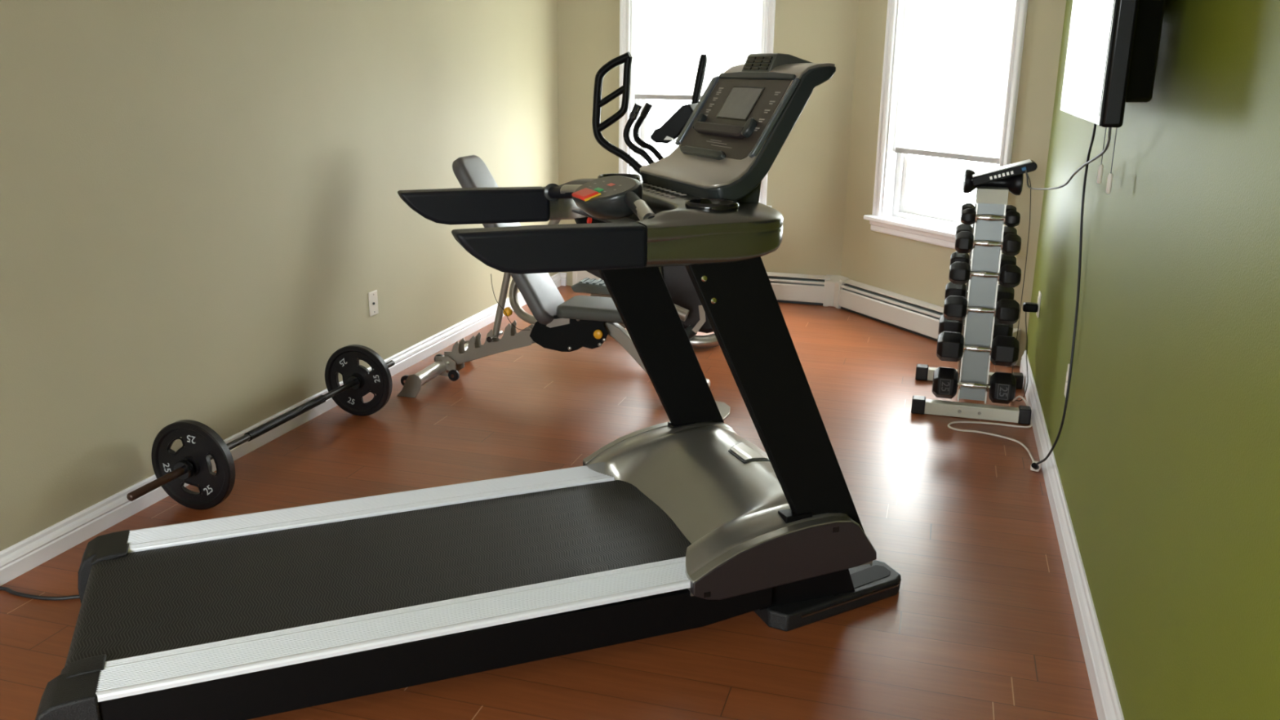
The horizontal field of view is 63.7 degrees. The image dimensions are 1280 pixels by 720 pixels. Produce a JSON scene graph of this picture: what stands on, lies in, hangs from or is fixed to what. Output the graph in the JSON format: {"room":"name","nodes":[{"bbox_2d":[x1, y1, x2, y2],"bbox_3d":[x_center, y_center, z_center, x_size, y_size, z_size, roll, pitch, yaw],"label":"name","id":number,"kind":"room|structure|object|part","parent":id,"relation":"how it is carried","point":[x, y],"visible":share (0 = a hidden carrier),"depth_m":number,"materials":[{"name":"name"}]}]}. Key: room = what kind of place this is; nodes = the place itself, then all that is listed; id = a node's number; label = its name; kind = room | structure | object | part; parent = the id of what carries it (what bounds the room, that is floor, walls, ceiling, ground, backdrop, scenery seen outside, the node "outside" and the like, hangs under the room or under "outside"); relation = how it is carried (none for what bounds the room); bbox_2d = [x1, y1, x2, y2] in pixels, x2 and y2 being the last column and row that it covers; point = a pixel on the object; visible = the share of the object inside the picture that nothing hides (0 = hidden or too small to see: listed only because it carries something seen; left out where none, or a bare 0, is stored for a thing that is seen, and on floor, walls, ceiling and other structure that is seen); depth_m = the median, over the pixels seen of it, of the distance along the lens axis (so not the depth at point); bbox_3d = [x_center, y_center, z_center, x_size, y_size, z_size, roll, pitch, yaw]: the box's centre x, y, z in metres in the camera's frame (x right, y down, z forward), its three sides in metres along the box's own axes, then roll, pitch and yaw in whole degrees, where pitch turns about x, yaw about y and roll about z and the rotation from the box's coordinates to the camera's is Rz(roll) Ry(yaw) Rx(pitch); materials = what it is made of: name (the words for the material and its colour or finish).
{"room":"home gym","nodes":[
{"label":"home gym","id":0,"kind":"room"},
{"bbox_2d":[0,0,559,551],"bbox_3d":[-1.926,-0.530,2.635,0.150,2.550,9.560,5,16,16],"label":"wall","id":1,"kind":"structure","parent":0,"point":[201,204],"depth_m":3.75,"materials":[{"name":"beige paint"}]},
{"bbox_2d":[0,272,560,586],"bbox_3d":[-1.859,0.614,2.930,0.020,0.090,9.260,5,16,16],"label":"baseboard","id":2,"kind":"structure","parent":1,"relation":"attached to","point":[20,557],"depth_m":3.46,"materials":[{"name":"white paint"}]},
{"bbox_2d":[368,289,378,316],"bbox_3d":[-1.250,-0.267,4.837,0.012,0.114,0.072,5,16,16],"label":"plate","id":3,"kind":"object","parent":1,"relation":"attached to","point":[373,300],"visible":1,"depth_m":4.83,"materials":[{"name":"beige plastic"}]},
{"bbox_2d":[0,285,1097,719],"bbox_3d":[-0.429,0.812,2.550,3.003,0.050,9.260,5,16,16],"label":"floor","id":4,"kind":"structure","parent":0,"point":[980,624],"depth_m":3.33,"materials":[{"name":"brown wood"}]},
{"bbox_2d":[0,586,79,599],"bbox_3d":[-1.408,0.675,2.870,0.921,0.015,0.071,4,16,10],"label":"cable","id":5,"kind":"object","parent":4,"relation":"on","point":[9,590],"visible":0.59,"depth_m":2.89,"materials":[{"name":"black plastic"}]},
{"bbox_2d":[126,344,395,510],"bbox_3d":[-1.357,0.221,3.945,0.312,0.312,1.620,5,16,16],"label":"barbell","id":6,"kind":"object","parent":4,"relation":"on","point":[191,464],"visible":1,"depth_m":3.49,"materials":[{"name":"black metal"}]},
{"bbox_3d":[-1.504,0.354,3.464,0.312,0.312,0.036,5,16,16],"label":"weight plate","id":7,"kind":"part","parent":6,"relation":"part of","materials":[{"name":"black metal"}]},
{"bbox_3d":[-1.211,0.088,4.426,0.312,0.312,0.036,5,16,16],"label":"weight plate","id":8,"kind":"part","parent":6,"relation":"part of","materials":[{"name":"black metal"}]},
{"bbox_2d":[35,53,901,719],"bbox_3d":[-0.388,-0.047,2.739,2.206,1.502,0.914,-5,17,-21],"label":"treadmill","id":9,"kind":"object","parent":4,"relation":"on","point":[683,522],"visible":1,"depth_m":2.68,"materials":[{"name":"black plastic"}]},
{"bbox_3d":[-0.774,0.446,3.131,1.430,0.052,0.138,-5,17,-21],"label":"rail","id":10,"kind":"part","parent":9,"relation":"part of","materials":[{"name":"silver metal"}]},
{"bbox_3d":[-0.511,0.633,2.477,1.430,0.052,0.138,-5,17,-21],"label":"rail","id":11,"kind":"part","parent":9,"relation":"part of","materials":[{"name":"silver metal"}]},
{"bbox_2d":[586,217,591,223],"bbox_3d":[-0.130,-0.359,2.655,0.012,0.018,0.016,-5,17,-21],"label":"socket","id":12,"kind":"object","parent":9,"relation":"attached to","point":[589,220],"depth_m":2.65,"materials":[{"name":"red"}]},
{"bbox_2d":[572,209,635,222],"bbox_3d":[-0.035,-0.365,2.790,0.110,0.007,0.646,-5,17,-21],"label":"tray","id":13,"kind":"object","parent":9,"relation":"on","point":[632,218],"depth_m":2.88,"materials":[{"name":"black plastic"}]},
{"bbox_2d":[586,421,872,595],"bbox_3d":[0.245,0.391,3.119,0.577,0.190,0.867,-5,17,-21],"label":"hood","id":14,"kind":"object","parent":9,"relation":"attached to","point":[685,504],"depth_m":2.88,"materials":[{"name":"grey metal"}]},
{"bbox_3d":[0.253,-0.665,2.827,0.132,0.207,0.443,-5,17,-21],"label":"control panel","id":15,"kind":"part","parent":9,"relation":"part of","materials":[{"name":"grey plastic"}]},
{"bbox_3d":[0.273,-0.704,2.821,0.056,0.088,0.190,-5,17,-21],"label":"lcd frame","id":16,"kind":"part","parent":9,"relation":"part of","materials":[{"name":"black plastic"}]},
{"bbox_2d":[743,56,772,70],"bbox_3d":[0.326,-0.819,2.842,0.020,0.036,0.136,-5,17,-21],"label":"fan grille","id":17,"kind":"object","parent":9,"relation":"attached to","point":[752,63],"depth_m":2.83,"materials":[{"name":"black plastic"}]},
{"bbox_2d":[834,564,890,595],"bbox_3d":[0.626,0.631,2.958,0.250,0.004,0.068,-10,19,-34],"label":"recessed tray","id":18,"kind":"object","parent":9,"relation":"on","point":[867,580],"depth_m":2.95,"materials":[{"name":"black plastic"}]},
{"bbox_2d":[396,155,730,420],"bbox_3d":[-0.310,-0.367,4.686,1.541,1.070,0.645,5,16,16],"label":"weight bench","id":19,"kind":"object","parent":4,"relation":"on","point":[575,323],"visible":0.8,"depth_m":4.71,"materials":[{"name":"silver metal"}]},
{"bbox_3d":[-1.056,0.116,4.702,0.129,0.114,0.008,5,16,16],"label":"foot plate","id":20,"kind":"part","parent":19,"relation":"part of","materials":[{"name":"beige metal"}]},
{"bbox_3d":[-0.712,-0.069,4.866,0.465,0.235,0.004,5,16,16],"label":"ladder plate","id":21,"kind":"part","parent":19,"relation":"part of","materials":[{"name":"beige metal"}]},
{"bbox_3d":[-0.641,-0.058,4.882,0.624,0.242,0.050,5,16,16],"label":"rail","id":22,"kind":"part","parent":19,"relation":"part of","materials":[{"name":"beige metal"}]},
{"bbox_3d":[-0.694,-0.086,4.925,0.465,0.235,0.004,5,16,16],"label":"ladder plate","id":23,"kind":"part","parent":19,"relation":"part of","materials":[{"name":"beige metal"}]},
{"bbox_3d":[-0.607,-0.222,4.728,0.042,0.042,0.038,5,16,16],"label":"knob","id":24,"kind":"part","parent":19,"relation":"part of","materials":[{"name":"orange"}]},
{"bbox_3d":[-0.334,-0.126,4.700,0.364,0.185,0.006,5,16,16],"label":"pivot plate","id":25,"kind":"part","parent":19,"relation":"part of","materials":[{"name":"black metal"}]},
{"bbox_3d":[-0.204,-0.109,4.660,0.126,0.124,0.003,5,16,16],"label":"pull plate","id":26,"kind":"part","parent":19,"relation":"part of","materials":[{"name":"black metal"}]},
{"bbox_3d":[-0.187,-0.117,4.635,0.042,0.042,0.028,5,16,16],"label":"knob","id":27,"kind":"part","parent":19,"relation":"part of","materials":[{"name":"orange"}]},
{"bbox_3d":[0.001,-0.002,4.703,0.523,0.359,0.050,5,16,16],"label":"leg","id":28,"kind":"part","parent":19,"relation":"part of","materials":[{"name":"beige metal"}]},
{"bbox_3d":[0.302,0.232,4.546,0.185,0.008,0.340,5,16,16],"label":"foot plate","id":29,"kind":"part","parent":19,"relation":"part of","materials":[{"name":"beige metal"}]},
{"bbox_2d":[571,51,719,348],"bbox_3d":[0.063,-0.886,5.664,1.139,1.541,0.680,5,16,16],"label":"elliptical trainer","id":30,"kind":"object","parent":4,"relation":"on","point":[685,298],"visible":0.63,"depth_m":5.47,"materials":[{"name":"black metal"}]},
{"bbox_3d":[-0.124,-0.457,5.577,0.518,0.233,0.030,5,16,16],"label":"link arm","id":31,"kind":"part","parent":30,"relation":"part of","materials":[{"name":"black plastic"}]},
{"bbox_3d":[-0.047,-0.314,5.626,0.466,0.115,0.045,5,16,16],"label":"pedal arm","id":32,"kind":"part","parent":30,"relation":"part of","materials":[{"name":"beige metal"}]},
{"bbox_3d":[-0.034,-1.181,5.306,0.448,0.782,0.041,5,16,16],"label":"swing arm","id":33,"kind":"part","parent":30,"relation":"part of","materials":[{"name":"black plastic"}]},
{"bbox_3d":[0.109,-0.475,5.641,0.124,0.469,0.068,5,16,16],"label":"casing trim","id":34,"kind":"part","parent":30,"relation":"part of","materials":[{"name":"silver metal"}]},
{"bbox_3d":[0.352,-0.471,5.699,0.531,0.620,0.220,5,16,16],"label":"drive casing","id":35,"kind":"part","parent":30,"relation":"part of","materials":[{"name":"black plastic"}]},
{"bbox_3d":[0.319,-1.173,5.850,0.093,1.083,0.045,5,16,16],"label":"swing arm","id":36,"kind":"part","parent":30,"relation":"part of","materials":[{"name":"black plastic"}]},
{"bbox_3d":[0.311,-0.215,5.436,0.072,0.155,0.010,5,16,16],"label":"link plate","id":37,"kind":"part","parent":30,"relation":"part of","materials":[{"name":"beige metal"}]},
{"bbox_2d":[911,186,1031,424],"bbox_3d":[1.536,-0.292,4.660,0.500,0.985,0.610,5,16,16],"label":"dumbbell rack","id":38,"kind":"object","parent":4,"relation":"on","point":[974,366],"visible":0.9,"depth_m":4.51,"materials":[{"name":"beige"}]},
{"bbox_3d":[1.519,-0.353,4.775,0.006,0.930,0.221,5,16,16],"label":"rail","id":39,"kind":"part","parent":38,"relation":"part of","materials":[{"name":"silver metal"}]},
{"bbox_3d":[1.573,-0.332,4.760,0.107,0.890,0.181,5,16,16],"label":"spine panel","id":40,"kind":"part","parent":38,"relation":"part of","materials":[{"name":"grey metal"}]},
{"bbox_3d":[1.439,-0.280,4.514,0.006,0.930,0.123,5,16,16],"label":"rail","id":41,"kind":"part","parent":38,"relation":"part of","materials":[{"name":"silver metal"}]},
{"bbox_2d":[932,366,1016,404],"bbox_3d":[1.472,0.112,4.545,0.348,0.142,0.126,5,16,16],"label":"dumbbell","id":42,"kind":"object","parent":38,"relation":"on","point":[1002,388],"visible":1,"depth_m":4.51,"materials":[{"name":"black rubber"}]},
{"bbox_3d":[1.472,0.112,4.545,0.144,0.030,0.030,5,16,16],"label":"handle","id":43,"kind":"part","parent":42,"relation":"part of","materials":[{"name":"silver metal"}]},
{"bbox_2d":[937,314,1013,339],"bbox_3d":[1.592,-0.150,4.888,0.333,0.131,0.115,5,16,16],"label":"dumbbell","id":44,"kind":"object","parent":38,"relation":"on","point":[944,325],"visible":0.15,"depth_m":4.85,"materials":[{"name":"black rubber"}]},
{"bbox_2d":[936,331,1019,366],"bbox_3d":[1.479,-0.049,4.516,0.340,0.134,0.118,5,16,16],"label":"dumbbell","id":45,"kind":"object","parent":38,"relation":"on","point":[950,345],"visible":1,"depth_m":4.49,"materials":[{"name":"black rubber"}]},
{"bbox_3d":[1.479,-0.049,4.516,0.126,0.030,0.030,5,16,16],"label":"handle","id":46,"kind":"part","parent":45,"relation":"part of","materials":[{"name":"silver metal"}]},
{"bbox_2d":[944,281,1014,303],"bbox_3d":[1.585,-0.306,4.810,0.306,0.108,0.095,5,16,16],"label":"dumbbell","id":47,"kind":"object","parent":38,"relation":"on","point":[951,289],"visible":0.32,"depth_m":4.79,"materials":[{"name":"black rubber"}]},
{"bbox_2d":[942,295,1019,324],"bbox_3d":[1.486,-0.218,4.484,0.312,0.110,0.097,5,16,16],"label":"dumbbell","id":48,"kind":"object","parent":38,"relation":"on","point":[1007,311],"visible":1,"depth_m":4.46,"materials":[{"name":"black rubber"}]},
{"bbox_3d":[1.486,-0.218,4.484,0.128,0.030,0.030,5,16,16],"label":"handle","id":49,"kind":"part","parent":48,"relation":"part of","materials":[{"name":"silver metal"}]},
{"bbox_3d":[1.496,-0.262,4.507,0.107,0.890,0.088,5,16,16],"label":"spine panel","id":50,"kind":"part","parent":38,"relation":"part of","materials":[{"name":"grey metal"}]},
{"bbox_2d":[949,251,1016,268],"bbox_3d":[1.578,-0.446,4.740,0.288,0.096,0.085,5,16,16],"label":"dumbbell","id":51,"kind":"object","parent":38,"relation":"on","point":[956,256],"visible":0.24,"depth_m":4.72,"materials":[{"name":"black rubber"}]},
{"bbox_2d":[948,262,1021,287],"bbox_3d":[1.492,-0.370,4.456,0.294,0.098,0.087,5,16,16],"label":"dumbbell","id":52,"kind":"object","parent":38,"relation":"on","point":[1010,276],"visible":0.99,"depth_m":4.44,"materials":[{"name":"black rubber"}]},
{"bbox_3d":[1.492,-0.370,4.456,0.130,0.030,0.030,5,16,16],"label":"handle","id":53,"kind":"part","parent":52,"relation":"part of","materials":[{"name":"silver metal"}]},
{"bbox_2d":[955,223,1017,239],"bbox_3d":[1.572,-0.567,4.680,0.263,0.094,0.083,5,16,16],"label":"dumbbell","id":54,"kind":"object","parent":38,"relation":"on","point":[962,227],"visible":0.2,"depth_m":4.66,"materials":[{"name":"black rubber"}]},
{"bbox_2d":[955,231,1021,256],"bbox_3d":[1.497,-0.501,4.432,0.268,0.096,0.085,5,16,16],"label":"dumbbell","id":55,"kind":"object","parent":38,"relation":"on","point":[964,240],"visible":1,"depth_m":4.42,"materials":[{"name":"black rubber"}]},
{"bbox_3d":[1.497,-0.501,4.432,0.128,0.030,0.030,5,16,16],"label":"handle","id":56,"kind":"part","parent":55,"relation":"part of","materials":[{"name":"silver metal"}]},
{"bbox_2d":[960,203,1016,213],"bbox_3d":[1.567,-0.668,4.630,0.235,0.068,0.061,5,16,16],"label":"dumbbell","id":57,"kind":"object","parent":38,"relation":"on","point":[970,206],"visible":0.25,"depth_m":4.62,"materials":[{"name":"black rubber"}]},
{"bbox_2d":[960,208,1020,226],"bbox_3d":[1.501,-0.610,4.412,0.240,0.070,0.062,5,16,16],"label":"dumbbell","id":58,"kind":"object","parent":38,"relation":"on","point":[1012,219],"visible":1,"depth_m":4.40,"materials":[{"name":"black rubber"}]},
{"bbox_3d":[1.501,-0.610,4.412,0.128,0.030,0.030,5,16,16],"label":"handle","id":59,"kind":"part","parent":58,"relation":"part of","materials":[{"name":"silver metal"}]},
{"bbox_2d":[962,168,1023,195],"bbox_3d":[1.537,-0.775,4.486,0.244,0.106,0.106,5,16,16],"label":"weight","id":60,"kind":"object","parent":38,"relation":"on","point":[1014,184],"visible":0.77,"depth_m":4.46,"materials":[{"name":"black rubber"}]},
{"bbox_3d":[1.549,-0.270,4.483,0.006,0.930,0.123,5,16,16],"label":"rail","id":61,"kind":"part","parent":38,"relation":"part of","materials":[{"name":"silver metal"}]},
{"bbox_2d":[971,159,1037,186],"bbox_3d":[1.551,-0.799,4.392,0.255,0.112,0.146,5,16,16],"label":"router","id":62,"kind":"object","parent":38,"relation":"on","point":[1016,168],"visible":1,"depth_m":4.35,"materials":[{"name":"black"}]},
{"bbox_2d":[1012,174,1031,372],"bbox_3d":[1.722,-0.334,4.660,0.022,1.031,0.253,9,18,27],"label":"cable","id":63,"kind":"object","parent":62,"relation":"hanging from","point":[1028,175],"visible":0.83,"depth_m":4.67,"materials":[{"name":"black plastic"}]},
{"bbox_2d":[947,395,1041,471],"bbox_3d":[1.499,0.255,4.392,0.353,0.074,0.964,5,16,16],"label":"extension cord","id":64,"kind":"object","parent":4,"relation":"on","point":[1017,397],"visible":0.84,"depth_m":4.36,"materials":[{"name":"beige plastic"}]},
{"bbox_2d":[1030,461,1041,471],"bbox_3d":[1.515,0.406,3.938,0.032,0.026,0.052,10,18,30],"label":"socket","id":65,"kind":"object","parent":64,"relation":"attached to","point":[1040,464],"depth_m":3.92,"materials":[{"name":"beige plastic"}]},
{"bbox_2d":[1015,302,1038,400],"bbox_3d":[1.760,-0.039,4.785,0.119,0.433,0.223,8,17,23],"label":"cable","id":66,"kind":"object","parent":4,"relation":"on","point":[1027,306],"visible":0.84,"depth_m":4.78,"materials":[{"name":"black plastic"}]},
{"bbox_2d":[556,0,858,285],"bbox_3d":[0.422,-1.640,6.706,1.980,2.550,0.160,5,16,16],"label":"wall","id":67,"kind":"structure","parent":0,"point":[807,179],"depth_m":6.62,"materials":[{"name":"beige paint"}]},
{"bbox_2d":[560,272,566,285],"bbox_3d":[-0.541,-0.565,7.199,0.055,0.090,0.020,5,16,16],"label":"baseboard","id":68,"kind":"structure","parent":67,"relation":"attached to","point":[563,275],"depth_m":7.19,"materials":[{"name":"white paint"}]},
{"bbox_2d":[618,0,775,207],"bbox_3d":[0.363,-1.784,6.649,1.071,1.696,0.205,5,16,16],"label":"window","id":69,"kind":"structure","parent":67,"relation":"in","point":[627,7],"depth_m":6.66,"materials":[{"name":"white paint"}]},
{"bbox_3d":[0.379,-1.804,6.700,0.845,1.528,0.060,5,16,16],"label":"frame","id":70,"kind":"part","parent":69,"relation":"part of","materials":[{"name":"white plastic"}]},
{"bbox_3d":[0.380,-1.804,6.705,0.769,1.455,0.030,5,16,16],"label":"sash","id":71,"kind":"part","parent":69,"relation":"part of","materials":[{"name":"white plastic"}]},
{"bbox_2d":[634,0,763,100],"bbox_3d":[0.369,-2.107,6.566,0.829,0.872,0.034,5,16,16],"label":"roller blind","id":72,"kind":"object","parent":69,"relation":"attached to","point":[672,36],"visible":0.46,"depth_m":6.60,"materials":[{"name":"white fabric"}]},
{"bbox_2d":[572,271,830,306],"bbox_3d":[0.385,-0.524,6.902,1.754,0.194,0.069,5,16,16],"label":"baseboard heater","id":73,"kind":"object","parent":67,"relation":"attached to","point":[796,288],"visible":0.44,"depth_m":6.71,"materials":[{"name":"beige metal"}]},
{"bbox_3d":[0.388,-0.534,6.907,1.730,0.170,0.047,5,16,16],"label":"panel","id":74,"kind":"part","parent":73,"relation":"part of","materials":[{"name":"beige metal"}]},
{"bbox_2d":[840,0,1066,366],"bbox_3d":[1.726,-1.346,5.718,0.160,2.550,1.596,-7,17,-25],"label":"wall","id":75,"kind":"structure","parent":0,"point":[913,268],"depth_m":5.95,"materials":[{"name":"beige paint"}]},
{"bbox_2d":[823,274,1021,366],"bbox_3d":[1.573,-0.261,6.013,0.182,0.197,1.613,-7,17,-25],"label":"baseboard heater","id":76,"kind":"object","parent":75,"relation":"attached to","point":[915,316],"depth_m":6.19,"materials":[{"name":"beige metal"}]},
{"bbox_3d":[1.265,-0.441,6.634,0.146,0.193,0.110,5,16,16],"label":"heater corner cover","id":77,"kind":"part","parent":76,"relation":"part of","materials":[{"name":"white metal"}]},
{"bbox_3d":[1.590,-0.222,5.964,0.016,0.112,1.471,-7,17,-25],"label":"panel","id":78,"kind":"part","parent":76,"relation":"part of","materials":[{"name":"white metal"}]},
{"bbox_3d":[1.619,-0.255,5.969,0.047,0.170,1.471,-7,17,-25],"label":"panel","id":79,"kind":"part","parent":76,"relation":"part of","materials":[{"name":"white metal"}]},
{"bbox_2d":[863,0,1028,251],"bbox_3d":[1.711,-1.483,5.638,0.205,1.696,1.132,-7,17,-25],"label":"window","id":80,"kind":"structure","parent":75,"relation":"in","point":[891,215],"depth_m":6.00,"materials":[{"name":"white paint"}]},
{"bbox_3d":[1.701,-0.743,5.845,0.205,0.029,1.132,-7,17,-25],"label":"sill","id":81,"kind":"part","parent":80,"relation":"part of","materials":[{"name":"white paint"}]},
{"bbox_3d":[1.763,-1.495,5.660,0.060,1.528,0.906,-7,17,-25],"label":"frame","id":82,"kind":"part","parent":80,"relation":"part of","materials":[{"name":"white plastic"}]},
{"bbox_3d":[1.767,-1.494,5.662,0.030,1.455,0.830,-7,17,-25],"label":"sash","id":83,"kind":"part","parent":80,"relation":"part of","materials":[{"name":"white plastic"}]},
{"bbox_2d":[895,0,1016,164],"bbox_3d":[1.720,-1.675,5.587,0.034,1.142,0.890,-7,17,-25],"label":"roller blind","id":84,"kind":"object","parent":80,"relation":"attached to","point":[957,55],"visible":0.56,"depth_m":5.62,"materials":[{"name":"white fabric"}]},
{"bbox_2d":[1025,0,1279,719],"bbox_3d":[0.925,-0.095,1.217,0.150,2.550,8.320,5,16,16],"label":"wall","id":85,"kind":"structure","parent":0,"point":[1166,451],"depth_m":2.05,"materials":[{"name":"green paint"}]},
{"bbox_2d":[1035,290,1041,317],"bbox_3d":[1.855,-0.259,4.792,0.010,0.114,0.072,5,16,16],"label":"outlet plate","id":86,"kind":"object","parent":85,"relation":"attached to","point":[1039,296],"visible":1,"depth_m":4.77,"materials":[{"name":"beige plastic"}]},
{"bbox_2d":[1064,363,1071,399],"bbox_3d":[1.483,0.076,3.570,0.010,0.114,0.072,5,16,16],"label":"outlet plate","id":87,"kind":"object","parent":85,"relation":"attached to","point":[1068,364],"visible":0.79,"depth_m":3.57,"materials":[{"name":"beige plastic"}]},
{"bbox_2d":[1019,350,1124,719],"bbox_3d":[0.827,1.025,1.550,0.020,0.110,8.010,5,16,16],"label":"baseboard","id":88,"kind":"structure","parent":85,"relation":"attached to","point":[1107,703],"depth_m":2.96,"materials":[{"name":"white paint"}]},
{"bbox_2d":[1060,0,1165,194],"bbox_3d":[1.192,-0.820,2.551,0.179,0.838,1.070,5,16,16],"label":"television","id":89,"kind":"object","parent":85,"relation":"attached to","point":[1113,49],"visible":1,"depth_m":2.15,"materials":[{"name":"black plastic"}]},
{"bbox_2d":[1031,124,1096,470],"bbox_3d":[1.455,-0.240,3.490,0.050,1.489,0.484,5,16,14],"label":"power cable","id":90,"kind":"object","parent":89,"relation":"hanging from","point":[1034,465],"visible":0.91,"depth_m":3.44,"materials":[{"name":"black plastic"}]},
{"bbox_2d":[1024,127,1111,190],"bbox_3d":[1.408,-0.688,3.440,0.038,0.398,1.794,5,16,14],"label":"cable","id":91,"kind":"object","parent":89,"relation":"attached to","point":[1104,151],"visible":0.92,"depth_m":3.13,"materials":[{"name":"grey plastic"}]},
{"bbox_3d":[1.326,-0.738,2.906,0.004,0.375,0.002,5,16,16],"label":"pull cord","id":92,"kind":"part","parent":89,"relation":"part of","materials":[{"name":"grey plastic"}]},
{"bbox_3d":[1.270,-0.683,2.723,0.004,0.383,0.002,5,16,16],"label":"pull cord","id":93,"kind":"part","parent":89,"relation":"part of","materials":[{"name":"grey plastic"}]},
{"bbox_3d":[1.141,-0.922,2.538,0.042,0.635,1.070,6,16,17],"label":"casing","id":94,"kind":"part","parent":89,"relation":"part of","materials":[{"name":"black plastic"}]}
]}

